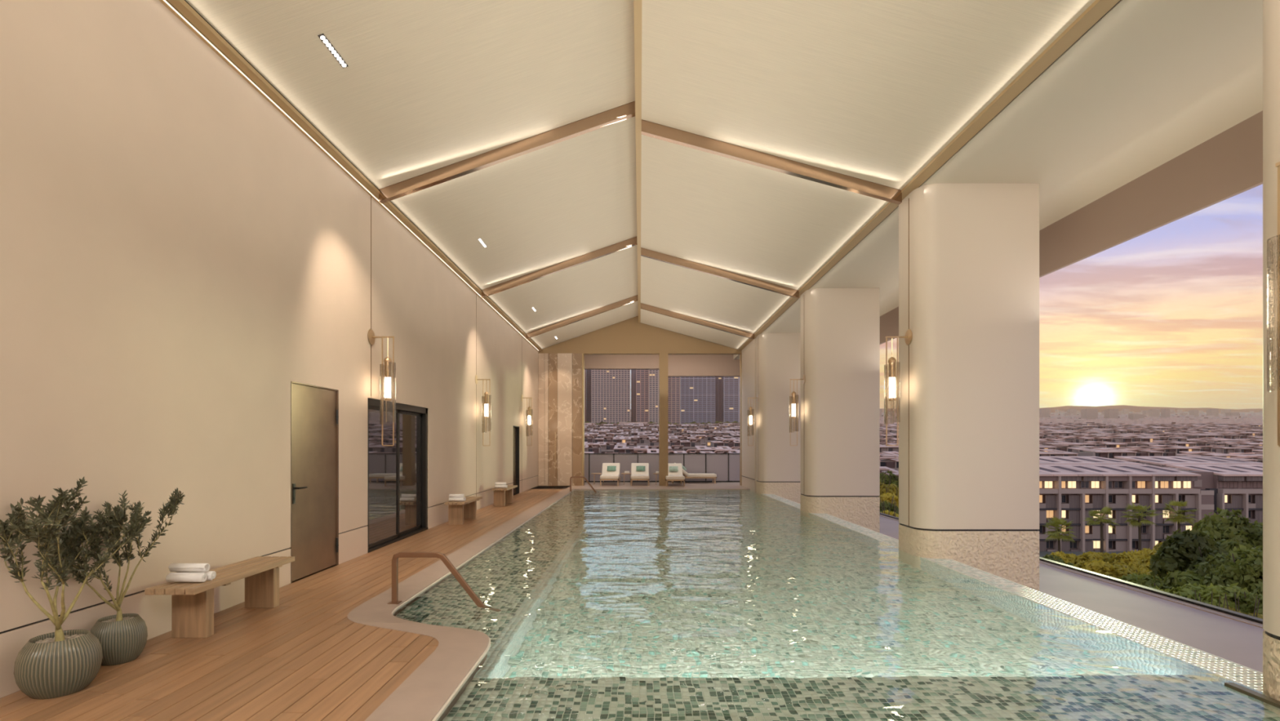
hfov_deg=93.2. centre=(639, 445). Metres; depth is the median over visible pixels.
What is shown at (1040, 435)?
block
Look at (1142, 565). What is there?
broadleaf tree
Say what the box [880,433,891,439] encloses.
block
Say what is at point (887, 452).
block
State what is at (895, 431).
block
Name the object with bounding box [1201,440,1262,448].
block
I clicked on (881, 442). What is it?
block
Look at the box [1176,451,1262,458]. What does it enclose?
block
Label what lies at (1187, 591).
broadleaf tree
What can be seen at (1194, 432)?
block
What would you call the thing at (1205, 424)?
block
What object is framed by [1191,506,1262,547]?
broadleaf tree
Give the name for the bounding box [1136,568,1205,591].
broadleaf tree
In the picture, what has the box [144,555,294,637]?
bench
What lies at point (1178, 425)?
block
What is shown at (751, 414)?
wall sconce
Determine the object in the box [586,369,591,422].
high rise
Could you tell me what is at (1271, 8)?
column
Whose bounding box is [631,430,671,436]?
block
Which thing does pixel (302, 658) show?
floor
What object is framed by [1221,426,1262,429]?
block
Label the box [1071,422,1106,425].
block
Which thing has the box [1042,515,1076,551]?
palm tree
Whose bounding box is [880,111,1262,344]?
beam
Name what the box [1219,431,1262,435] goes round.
block
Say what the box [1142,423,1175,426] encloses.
block
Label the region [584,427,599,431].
block
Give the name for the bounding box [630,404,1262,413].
hills
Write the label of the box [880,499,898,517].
broadleaf tree
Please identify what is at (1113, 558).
broadleaf tree
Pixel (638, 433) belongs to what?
block
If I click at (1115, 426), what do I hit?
block
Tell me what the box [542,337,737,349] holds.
trim
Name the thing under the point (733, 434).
block
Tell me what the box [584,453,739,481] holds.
railing
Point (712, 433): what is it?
block
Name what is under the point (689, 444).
block
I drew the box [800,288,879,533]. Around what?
column
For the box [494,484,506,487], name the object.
rolled towel
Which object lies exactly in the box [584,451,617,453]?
block
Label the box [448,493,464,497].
rolled towel
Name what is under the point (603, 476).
seat cushion
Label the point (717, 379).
high rise
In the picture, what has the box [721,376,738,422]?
high rise
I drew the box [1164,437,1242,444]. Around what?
block
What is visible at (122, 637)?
potted tree
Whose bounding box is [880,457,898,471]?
block
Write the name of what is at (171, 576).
rolled towel
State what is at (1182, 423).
block
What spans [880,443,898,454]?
block
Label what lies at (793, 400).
wall sconce
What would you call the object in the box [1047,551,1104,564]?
broadleaf tree
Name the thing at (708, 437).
block
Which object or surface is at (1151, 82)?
ceiling
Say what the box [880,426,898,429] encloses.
block
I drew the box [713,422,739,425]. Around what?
block
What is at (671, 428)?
block
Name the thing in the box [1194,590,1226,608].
broadleaf tree
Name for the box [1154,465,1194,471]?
block
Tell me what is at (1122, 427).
block
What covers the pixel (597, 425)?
block
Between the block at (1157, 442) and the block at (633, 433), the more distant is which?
the block at (633, 433)
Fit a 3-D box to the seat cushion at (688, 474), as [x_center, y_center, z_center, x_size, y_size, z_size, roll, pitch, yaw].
[2.455,1.190,24.320,1.170,0.120,0.700,0,0,0]
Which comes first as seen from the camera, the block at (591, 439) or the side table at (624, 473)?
the side table at (624, 473)
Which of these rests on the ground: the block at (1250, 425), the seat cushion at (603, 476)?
the block at (1250, 425)
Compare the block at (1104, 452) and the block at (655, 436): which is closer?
the block at (1104, 452)
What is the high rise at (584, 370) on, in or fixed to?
on the ground
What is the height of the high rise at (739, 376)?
94.500 m
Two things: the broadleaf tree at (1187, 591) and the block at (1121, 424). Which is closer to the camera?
the broadleaf tree at (1187, 591)
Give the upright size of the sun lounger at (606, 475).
0.802 m
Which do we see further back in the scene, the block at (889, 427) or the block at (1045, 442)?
the block at (889, 427)
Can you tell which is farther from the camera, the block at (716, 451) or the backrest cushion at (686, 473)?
the block at (716, 451)
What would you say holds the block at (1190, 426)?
on the ground
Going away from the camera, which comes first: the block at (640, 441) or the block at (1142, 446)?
the block at (1142, 446)
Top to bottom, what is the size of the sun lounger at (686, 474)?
0.802 m
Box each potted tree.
[0,476,151,699]
[51,488,185,665]
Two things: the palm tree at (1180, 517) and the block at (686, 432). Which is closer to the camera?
the palm tree at (1180, 517)
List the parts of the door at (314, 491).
handle plate, lever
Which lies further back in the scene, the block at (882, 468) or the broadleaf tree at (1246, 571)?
the block at (882, 468)
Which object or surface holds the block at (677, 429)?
on the ground
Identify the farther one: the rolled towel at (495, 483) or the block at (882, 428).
the block at (882, 428)
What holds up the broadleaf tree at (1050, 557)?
on the ground
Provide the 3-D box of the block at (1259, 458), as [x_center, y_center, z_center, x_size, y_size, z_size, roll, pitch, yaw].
[198.716,9.745,189.773,33.900,13.662,14.200,0,0,0]
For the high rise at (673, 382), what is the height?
101.200 m
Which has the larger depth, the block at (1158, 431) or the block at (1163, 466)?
the block at (1158, 431)
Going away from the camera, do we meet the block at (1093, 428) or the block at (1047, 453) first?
the block at (1047, 453)
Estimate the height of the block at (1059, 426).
13.837 m
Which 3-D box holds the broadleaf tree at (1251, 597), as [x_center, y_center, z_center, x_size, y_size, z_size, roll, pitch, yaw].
[37.115,14.824,35.660,5.293,12.369,4.275,0,0,-3]
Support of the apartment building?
on the ground
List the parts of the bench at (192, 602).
leg, leg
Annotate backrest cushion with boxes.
[601,462,620,474]
[631,462,648,474]
[667,462,682,475]
[682,468,688,475]
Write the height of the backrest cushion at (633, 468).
0.530 m
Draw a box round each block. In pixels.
[584,424,603,427]
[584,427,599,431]
[584,431,628,436]
[584,433,614,439]
[584,435,594,443]
[584,441,636,453]
[584,444,601,453]
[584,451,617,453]
[589,429,630,436]
[594,436,657,447]
[595,426,632,429]
[600,426,634,430]
[600,428,637,436]
[603,423,633,427]
[613,444,684,453]
[615,435,658,438]
[629,422,657,426]
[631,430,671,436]
[633,424,658,428]
[633,448,701,453]
[634,426,658,431]
[637,432,682,437]
[639,423,668,426]
[644,427,676,434]
[648,438,701,452]
[667,424,697,429]
[667,427,704,434]
[667,435,706,448]
[673,434,732,447]
[674,423,703,426]
[679,430,714,435]
[683,428,728,432]
[685,422,713,426]
[689,430,736,436]
[694,445,739,453]
[697,425,735,430]
[699,449,739,453]
[709,423,739,426]
[709,427,728,431]
[710,439,739,448]
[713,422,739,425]
[713,430,739,432]
[713,436,739,442]
[726,427,739,431]
[729,433,739,439]
[880,424,898,427]
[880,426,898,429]
[880,427,895,431]
[880,431,898,434]
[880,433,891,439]
[880,437,898,444]
[880,441,892,444]
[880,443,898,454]
[880,452,896,457]
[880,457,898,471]
[880,466,898,477]
[882,451,898,456]
[884,433,898,438]
[890,429,898,433]
[1039,426,1083,431]
[1039,428,1064,431]
[1039,430,1074,437]
[1039,433,1051,438]
[1039,437,1074,444]
[1039,440,1083,447]
[1039,444,1092,452]
[1039,448,1078,456]
[1040,425,1073,428]
[1041,422,1071,426]
[1044,423,1079,426]
[1047,435,1094,439]
[1057,428,1102,431]
[1061,435,1121,444]
[1064,429,1106,433]
[1067,447,1177,462]
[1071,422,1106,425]
[1071,424,1114,429]
[1073,431,1119,435]
[1075,440,1157,447]
[1081,433,1146,438]
[1081,445,1153,449]
[1083,426,1122,430]
[1093,428,1143,431]
[1102,428,1147,435]
[1106,422,1133,426]
[1106,423,1144,426]
[1112,435,1187,443]
[1113,425,1141,428]
[1117,426,1152,429]
[1120,432,1182,435]
[1128,444,1235,454]
[1130,461,1179,468]
[1132,440,1227,448]
[1136,425,1175,428]
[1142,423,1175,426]
[1142,428,1187,432]
[1145,435,1195,439]
[1147,430,1191,435]
[1149,426,1189,430]
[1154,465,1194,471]
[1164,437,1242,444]
[1165,422,1195,425]
[1168,423,1203,426]
[1174,431,1217,435]
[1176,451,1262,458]
[1178,425,1222,428]
[1180,428,1228,431]
[1181,432,1248,440]
[1183,426,1225,429]
[1186,430,1234,433]
[1193,422,1227,424]
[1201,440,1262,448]
[1202,423,1243,425]
[1214,424,1256,428]
[1215,428,1262,433]
[1216,454,1262,462]
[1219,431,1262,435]
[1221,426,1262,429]
[1222,444,1262,453]
[1235,438,1262,442]
[1240,423,1262,427]
[1248,435,1262,440]
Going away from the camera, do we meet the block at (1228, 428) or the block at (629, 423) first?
the block at (1228, 428)
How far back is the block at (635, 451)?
218.32 m
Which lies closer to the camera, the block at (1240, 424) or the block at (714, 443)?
the block at (714, 443)
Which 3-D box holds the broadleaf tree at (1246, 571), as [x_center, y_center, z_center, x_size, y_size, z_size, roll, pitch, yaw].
[42.077,13.992,41.841,5.919,14.036,7.329,0,0,11]
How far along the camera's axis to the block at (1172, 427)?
506.61 m
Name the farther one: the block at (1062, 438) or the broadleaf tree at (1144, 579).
the block at (1062, 438)
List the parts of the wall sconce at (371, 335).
wall plate, arm, lamp shade, stem, hanging frame, lamp shade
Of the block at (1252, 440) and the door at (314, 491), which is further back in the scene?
the block at (1252, 440)
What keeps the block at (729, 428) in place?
on the ground
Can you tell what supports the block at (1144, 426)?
on the ground
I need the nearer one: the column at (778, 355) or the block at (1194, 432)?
the column at (778, 355)
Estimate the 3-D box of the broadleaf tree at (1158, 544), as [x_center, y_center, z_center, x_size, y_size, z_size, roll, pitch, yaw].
[64.951,16.364,72.298,5.806,9.283,6.552,0,0,-39]
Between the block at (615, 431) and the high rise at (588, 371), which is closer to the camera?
the block at (615, 431)
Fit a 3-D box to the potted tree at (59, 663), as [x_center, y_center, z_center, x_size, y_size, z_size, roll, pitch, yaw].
[-3.529,0.842,3.671,0.587,1.317,0.983,0,0,-11]
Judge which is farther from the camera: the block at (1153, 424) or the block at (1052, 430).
the block at (1153, 424)
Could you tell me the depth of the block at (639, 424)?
590.12 m
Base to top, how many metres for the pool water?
0.001 m
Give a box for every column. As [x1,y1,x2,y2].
[755,333,800,503]
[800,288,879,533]
[898,183,1039,591]
[1262,0,1279,701]
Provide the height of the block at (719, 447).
13.796 m
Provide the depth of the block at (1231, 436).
353.67 m
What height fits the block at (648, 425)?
13.837 m
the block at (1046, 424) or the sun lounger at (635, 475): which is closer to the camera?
the sun lounger at (635, 475)
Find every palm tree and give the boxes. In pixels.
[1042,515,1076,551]
[1084,505,1119,552]
[1120,500,1159,550]
[1160,499,1196,533]
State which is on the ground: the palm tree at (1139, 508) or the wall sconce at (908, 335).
the palm tree at (1139, 508)
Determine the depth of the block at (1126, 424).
589.33 m
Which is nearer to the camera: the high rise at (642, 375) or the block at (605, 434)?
the block at (605, 434)
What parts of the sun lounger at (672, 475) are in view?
frame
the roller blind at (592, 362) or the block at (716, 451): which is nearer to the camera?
the roller blind at (592, 362)
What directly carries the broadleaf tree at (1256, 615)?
on the ground
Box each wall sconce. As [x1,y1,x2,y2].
[367,328,395,445]
[475,374,491,445]
[521,394,532,445]
[747,394,758,445]
[789,374,805,445]
[884,328,912,445]
[1266,161,1279,446]
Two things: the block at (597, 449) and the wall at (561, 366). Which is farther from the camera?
the block at (597, 449)
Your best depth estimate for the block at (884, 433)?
391.86 m
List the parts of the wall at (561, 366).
marble panel, marble panel, marble panel, pull handle, marble panel, marble panel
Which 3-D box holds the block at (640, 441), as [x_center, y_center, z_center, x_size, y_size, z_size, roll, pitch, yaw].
[-7.201,2.073,325.049,33.900,13.662,14.200,0,0,0]
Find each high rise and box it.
[584,369,586,422]
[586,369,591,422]
[591,369,630,423]
[631,369,635,422]
[635,369,648,422]
[648,369,658,423]
[667,376,679,424]
[680,376,715,423]
[715,376,721,422]
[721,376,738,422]
[738,376,739,422]
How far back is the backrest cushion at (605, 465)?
23.89 m
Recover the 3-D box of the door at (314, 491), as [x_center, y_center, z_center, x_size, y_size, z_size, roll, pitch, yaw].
[-3.920,0.385,7.105,0.361,2.270,1.110,0,0,0]
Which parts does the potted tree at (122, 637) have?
pot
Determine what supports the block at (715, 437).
on the ground
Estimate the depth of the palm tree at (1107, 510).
97.85 m
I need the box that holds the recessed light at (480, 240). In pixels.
[477,237,486,247]
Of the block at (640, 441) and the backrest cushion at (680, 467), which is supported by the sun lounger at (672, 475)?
the backrest cushion at (680, 467)
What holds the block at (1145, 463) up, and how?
on the ground
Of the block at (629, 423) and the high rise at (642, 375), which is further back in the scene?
the high rise at (642, 375)
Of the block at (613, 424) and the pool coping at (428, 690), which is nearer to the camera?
the pool coping at (428, 690)
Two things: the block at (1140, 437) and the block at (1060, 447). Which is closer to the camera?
the block at (1060, 447)
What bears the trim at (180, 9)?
attached to the wall at (176, 254)
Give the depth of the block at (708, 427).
548.58 m
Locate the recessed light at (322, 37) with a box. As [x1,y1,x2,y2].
[317,33,347,67]
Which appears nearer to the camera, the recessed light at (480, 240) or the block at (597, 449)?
the recessed light at (480, 240)
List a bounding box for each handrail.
[387,551,484,606]
[569,475,596,492]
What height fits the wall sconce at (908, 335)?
1.652 m
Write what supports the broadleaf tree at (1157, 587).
on the ground
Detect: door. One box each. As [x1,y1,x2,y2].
[289,381,338,582]
[366,397,427,552]
[512,425,519,495]
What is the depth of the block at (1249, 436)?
354.80 m
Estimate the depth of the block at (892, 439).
317.80 m
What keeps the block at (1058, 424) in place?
on the ground
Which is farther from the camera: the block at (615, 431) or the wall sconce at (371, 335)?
the block at (615, 431)
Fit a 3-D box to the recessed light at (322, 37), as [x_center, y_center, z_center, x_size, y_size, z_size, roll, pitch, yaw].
[-2.979,-3.829,5.880,0.056,0.029,0.480,0,0,0]
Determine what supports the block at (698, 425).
on the ground
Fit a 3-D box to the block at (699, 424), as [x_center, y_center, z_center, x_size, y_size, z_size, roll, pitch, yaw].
[62.656,-16.834,641.684,29.100,13.837,14.200,0,0,0]
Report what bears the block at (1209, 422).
on the ground
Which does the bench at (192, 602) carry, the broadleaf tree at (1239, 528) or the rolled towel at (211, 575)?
the rolled towel at (211, 575)
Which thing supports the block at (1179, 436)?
on the ground
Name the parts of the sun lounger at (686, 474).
frame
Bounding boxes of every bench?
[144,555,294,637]
[444,496,482,524]
[492,484,517,506]
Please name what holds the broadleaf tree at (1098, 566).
on the ground
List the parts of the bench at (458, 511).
leg, leg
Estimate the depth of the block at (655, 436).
357.49 m
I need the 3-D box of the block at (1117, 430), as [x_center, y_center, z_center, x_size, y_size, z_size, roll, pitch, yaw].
[347.758,-5.069,435.358,24.300,13.860,14.200,0,0,0]
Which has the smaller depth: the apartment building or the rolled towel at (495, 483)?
the rolled towel at (495, 483)
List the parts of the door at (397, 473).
pane, sliding sash, pane, sliding sash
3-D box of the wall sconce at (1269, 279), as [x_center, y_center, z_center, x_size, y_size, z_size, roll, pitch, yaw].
[3.628,-0.819,3.290,0.343,1.652,0.230,0,0,0]
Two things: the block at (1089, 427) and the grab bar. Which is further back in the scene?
the block at (1089, 427)
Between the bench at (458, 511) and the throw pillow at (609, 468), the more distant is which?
the throw pillow at (609, 468)
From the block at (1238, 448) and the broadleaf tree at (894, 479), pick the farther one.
the block at (1238, 448)
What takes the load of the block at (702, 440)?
on the ground
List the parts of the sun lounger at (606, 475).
frame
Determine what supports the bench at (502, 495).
on the floor
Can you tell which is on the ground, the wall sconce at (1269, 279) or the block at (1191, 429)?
the block at (1191, 429)
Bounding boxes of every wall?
[0,0,537,697]
[537,315,742,485]
[741,337,756,491]
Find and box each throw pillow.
[606,466,616,471]
[635,466,645,471]
[668,466,678,471]
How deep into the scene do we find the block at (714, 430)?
436.35 m
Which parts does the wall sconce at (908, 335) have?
lamp shade, hanging frame, stem, lamp shade, arm, wall plate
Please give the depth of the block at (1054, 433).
390.62 m
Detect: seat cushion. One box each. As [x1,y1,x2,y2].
[600,474,619,479]
[631,474,648,479]
[665,475,684,479]
[687,473,716,476]
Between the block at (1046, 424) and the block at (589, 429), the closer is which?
the block at (589, 429)
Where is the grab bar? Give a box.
[1224,682,1279,707]
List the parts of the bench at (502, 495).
leg, leg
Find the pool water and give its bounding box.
[393,489,1279,720]
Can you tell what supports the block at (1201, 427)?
on the ground
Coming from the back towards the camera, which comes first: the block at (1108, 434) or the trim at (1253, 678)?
the block at (1108, 434)
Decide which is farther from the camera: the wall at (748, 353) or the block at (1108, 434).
the block at (1108, 434)
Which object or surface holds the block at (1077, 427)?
on the ground
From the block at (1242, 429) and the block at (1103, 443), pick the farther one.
the block at (1242, 429)
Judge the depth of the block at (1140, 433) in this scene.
390.14 m
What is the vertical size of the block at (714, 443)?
13.662 m
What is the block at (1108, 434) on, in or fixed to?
on the ground
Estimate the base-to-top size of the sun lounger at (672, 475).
0.802 m
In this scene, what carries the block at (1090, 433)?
on the ground
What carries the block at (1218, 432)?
on the ground
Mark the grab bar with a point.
(1256, 695)
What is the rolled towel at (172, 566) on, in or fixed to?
on the rolled towel at (211, 575)
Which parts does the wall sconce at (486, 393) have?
wall plate, lamp shade, stem, hanging frame, lamp shade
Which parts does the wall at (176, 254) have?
skirting panel, wall panel, skirting panel, wall panel, skirting panel, skirting panel, wall panel, skirting panel, wall panel, skirting panel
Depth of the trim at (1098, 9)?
6.56 m
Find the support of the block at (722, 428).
on the ground
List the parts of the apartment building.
pane, pane, roof plate, roof plate, pane, panel, pane, pane, roof plate, roof plate, pane, pane, pane, roof plate, roof plate, panel, pane, pane, pane, pane, pane, roof plate, roof plate, panel, pane, pane, pane, pane, pane, pane, roof plate, roof plate, pane, panel, pane, pane, roof plate, pane, panel, pane, roof plate, pane, roof plate, pane, panel, pane, pane, roof plate, pane, panel, pane, pane, roof plate, roof house panel, roof plate, roof plate, roof plate, roof plate, panel, roof plate, roof plate, panel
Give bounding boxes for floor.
[0,485,568,720]
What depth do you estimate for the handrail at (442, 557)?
5.74 m
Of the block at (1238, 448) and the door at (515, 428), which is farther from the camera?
the block at (1238, 448)
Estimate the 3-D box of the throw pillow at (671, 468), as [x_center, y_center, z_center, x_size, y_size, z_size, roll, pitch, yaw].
[1.300,0.900,23.440,0.360,0.195,0.198,0,0,0]
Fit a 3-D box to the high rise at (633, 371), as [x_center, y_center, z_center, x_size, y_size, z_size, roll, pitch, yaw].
[-11.025,-85.200,1074.500,9.520,105.600,31.000,0,0,0]
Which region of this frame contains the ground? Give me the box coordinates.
[1039,415,1128,557]
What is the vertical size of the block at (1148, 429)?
13.662 m
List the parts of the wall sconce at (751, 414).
hanging frame, lamp shade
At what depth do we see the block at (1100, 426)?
546.98 m
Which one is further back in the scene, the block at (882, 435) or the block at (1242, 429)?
the block at (1242, 429)
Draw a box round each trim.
[159,0,542,351]
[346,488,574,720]
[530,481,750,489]
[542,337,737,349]
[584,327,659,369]
[667,329,739,376]
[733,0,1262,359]
[737,0,1121,350]
[763,493,1262,692]
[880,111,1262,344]
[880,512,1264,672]
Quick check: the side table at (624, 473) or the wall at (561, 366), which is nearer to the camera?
the wall at (561, 366)
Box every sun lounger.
[599,462,620,485]
[630,462,649,485]
[665,462,685,486]
[671,468,716,483]
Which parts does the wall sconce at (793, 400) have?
lamp shade, stem, hanging frame, lamp shade, wall plate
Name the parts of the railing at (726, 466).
glass panel, post, glass panel, glass panel, glass panel, rail, rail, glass panel, glass panel, glass panel, post, glass panel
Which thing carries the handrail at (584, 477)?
on the pool coping at (428, 690)
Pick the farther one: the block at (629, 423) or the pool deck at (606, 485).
the block at (629, 423)
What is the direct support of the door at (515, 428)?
in the wall at (176, 254)
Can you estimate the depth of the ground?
118.84 m
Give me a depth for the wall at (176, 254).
5.04 m
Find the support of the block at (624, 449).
on the ground
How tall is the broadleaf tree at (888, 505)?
16.423 m
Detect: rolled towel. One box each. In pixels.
[165,572,207,582]
[168,563,209,571]
[176,570,216,580]
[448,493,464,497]
[448,497,464,501]
[494,482,506,484]
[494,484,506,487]
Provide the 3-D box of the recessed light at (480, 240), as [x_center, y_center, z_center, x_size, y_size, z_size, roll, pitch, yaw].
[-2.979,-3.829,11.430,0.056,0.029,0.480,0,0,0]
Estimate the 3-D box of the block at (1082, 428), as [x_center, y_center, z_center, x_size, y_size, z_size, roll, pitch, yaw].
[345.419,-5.938,472.335,29.100,13.837,14.200,0,0,0]
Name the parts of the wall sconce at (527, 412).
lamp shade, hanging frame, lamp shade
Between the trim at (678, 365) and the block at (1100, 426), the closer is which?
the trim at (678, 365)
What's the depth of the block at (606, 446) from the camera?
282.32 m
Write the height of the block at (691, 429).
13.662 m
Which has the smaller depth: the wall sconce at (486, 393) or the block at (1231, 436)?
the wall sconce at (486, 393)
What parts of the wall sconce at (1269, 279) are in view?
lamp shade, arm, hanging frame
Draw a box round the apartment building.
[896,456,1262,551]
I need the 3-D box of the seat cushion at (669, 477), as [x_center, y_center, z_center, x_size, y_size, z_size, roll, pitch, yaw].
[1.300,1.190,22.745,0.700,0.120,1.170,0,0,0]
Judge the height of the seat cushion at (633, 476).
0.120 m
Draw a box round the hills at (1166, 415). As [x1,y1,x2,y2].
[584,408,1262,424]
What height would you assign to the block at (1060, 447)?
13.662 m
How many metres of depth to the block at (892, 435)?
354.88 m
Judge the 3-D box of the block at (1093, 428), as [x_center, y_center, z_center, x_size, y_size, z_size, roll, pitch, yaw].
[375.042,-6.482,474.273,29.100,13.796,14.200,0,0,0]
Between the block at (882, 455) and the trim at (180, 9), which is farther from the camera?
the block at (882, 455)
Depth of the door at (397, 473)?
9.59 m
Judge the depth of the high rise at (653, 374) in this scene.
979.62 m
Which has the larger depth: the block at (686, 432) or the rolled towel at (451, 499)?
the block at (686, 432)
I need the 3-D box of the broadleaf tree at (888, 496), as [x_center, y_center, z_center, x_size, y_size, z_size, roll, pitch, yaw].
[27.688,12.780,66.039,4.889,16.463,5.518,0,0,17]
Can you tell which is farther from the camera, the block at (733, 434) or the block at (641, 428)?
the block at (641, 428)
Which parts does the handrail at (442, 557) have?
foot plate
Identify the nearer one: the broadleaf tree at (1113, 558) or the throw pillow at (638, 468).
the throw pillow at (638, 468)
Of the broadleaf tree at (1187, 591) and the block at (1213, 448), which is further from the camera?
the block at (1213, 448)
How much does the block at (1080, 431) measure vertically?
13.837 m
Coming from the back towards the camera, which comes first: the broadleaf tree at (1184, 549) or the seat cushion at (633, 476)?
the broadleaf tree at (1184, 549)
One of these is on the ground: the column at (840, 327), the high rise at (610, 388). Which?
the high rise at (610, 388)
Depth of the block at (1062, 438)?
318.27 m
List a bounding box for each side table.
[591,472,601,484]
[621,472,631,484]
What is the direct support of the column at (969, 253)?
on the podium
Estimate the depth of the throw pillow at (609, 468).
23.77 m
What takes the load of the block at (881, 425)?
on the ground
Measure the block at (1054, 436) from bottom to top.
13.860 m
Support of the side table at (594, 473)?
on the pool deck at (606, 485)
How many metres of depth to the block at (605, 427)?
507.97 m
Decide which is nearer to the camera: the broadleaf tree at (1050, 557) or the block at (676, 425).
the broadleaf tree at (1050, 557)
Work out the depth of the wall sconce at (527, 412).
19.44 m
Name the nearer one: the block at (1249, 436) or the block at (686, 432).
the block at (1249, 436)
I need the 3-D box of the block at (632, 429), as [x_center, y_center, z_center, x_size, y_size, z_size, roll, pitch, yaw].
[-16.176,-6.364,474.298,29.100,13.837,14.200,0,0,0]
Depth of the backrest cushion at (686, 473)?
23.97 m
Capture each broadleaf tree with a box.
[879,486,898,507]
[880,470,898,488]
[880,475,898,497]
[880,495,898,514]
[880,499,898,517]
[1042,553,1073,565]
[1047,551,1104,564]
[1073,557,1134,578]
[1097,546,1156,564]
[1106,570,1161,586]
[1124,556,1167,579]
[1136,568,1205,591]
[1143,585,1175,594]
[1149,528,1257,581]
[1153,542,1162,551]
[1164,582,1253,612]
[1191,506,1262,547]
[1192,544,1262,595]
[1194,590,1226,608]
[1217,586,1262,614]
[1224,591,1262,618]
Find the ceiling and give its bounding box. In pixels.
[184,0,1095,349]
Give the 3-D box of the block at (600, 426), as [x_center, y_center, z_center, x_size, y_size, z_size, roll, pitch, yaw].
[-23.817,-10.730,553.244,33.900,13.662,14.200,0,0,0]
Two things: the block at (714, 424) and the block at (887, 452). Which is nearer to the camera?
the block at (887, 452)
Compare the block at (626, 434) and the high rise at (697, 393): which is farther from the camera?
the high rise at (697, 393)
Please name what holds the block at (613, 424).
on the ground
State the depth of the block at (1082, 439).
317.80 m
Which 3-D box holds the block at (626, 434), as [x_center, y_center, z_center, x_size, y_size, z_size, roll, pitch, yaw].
[-21.989,-2.047,396.566,29.100,13.837,14.200,0,0,0]

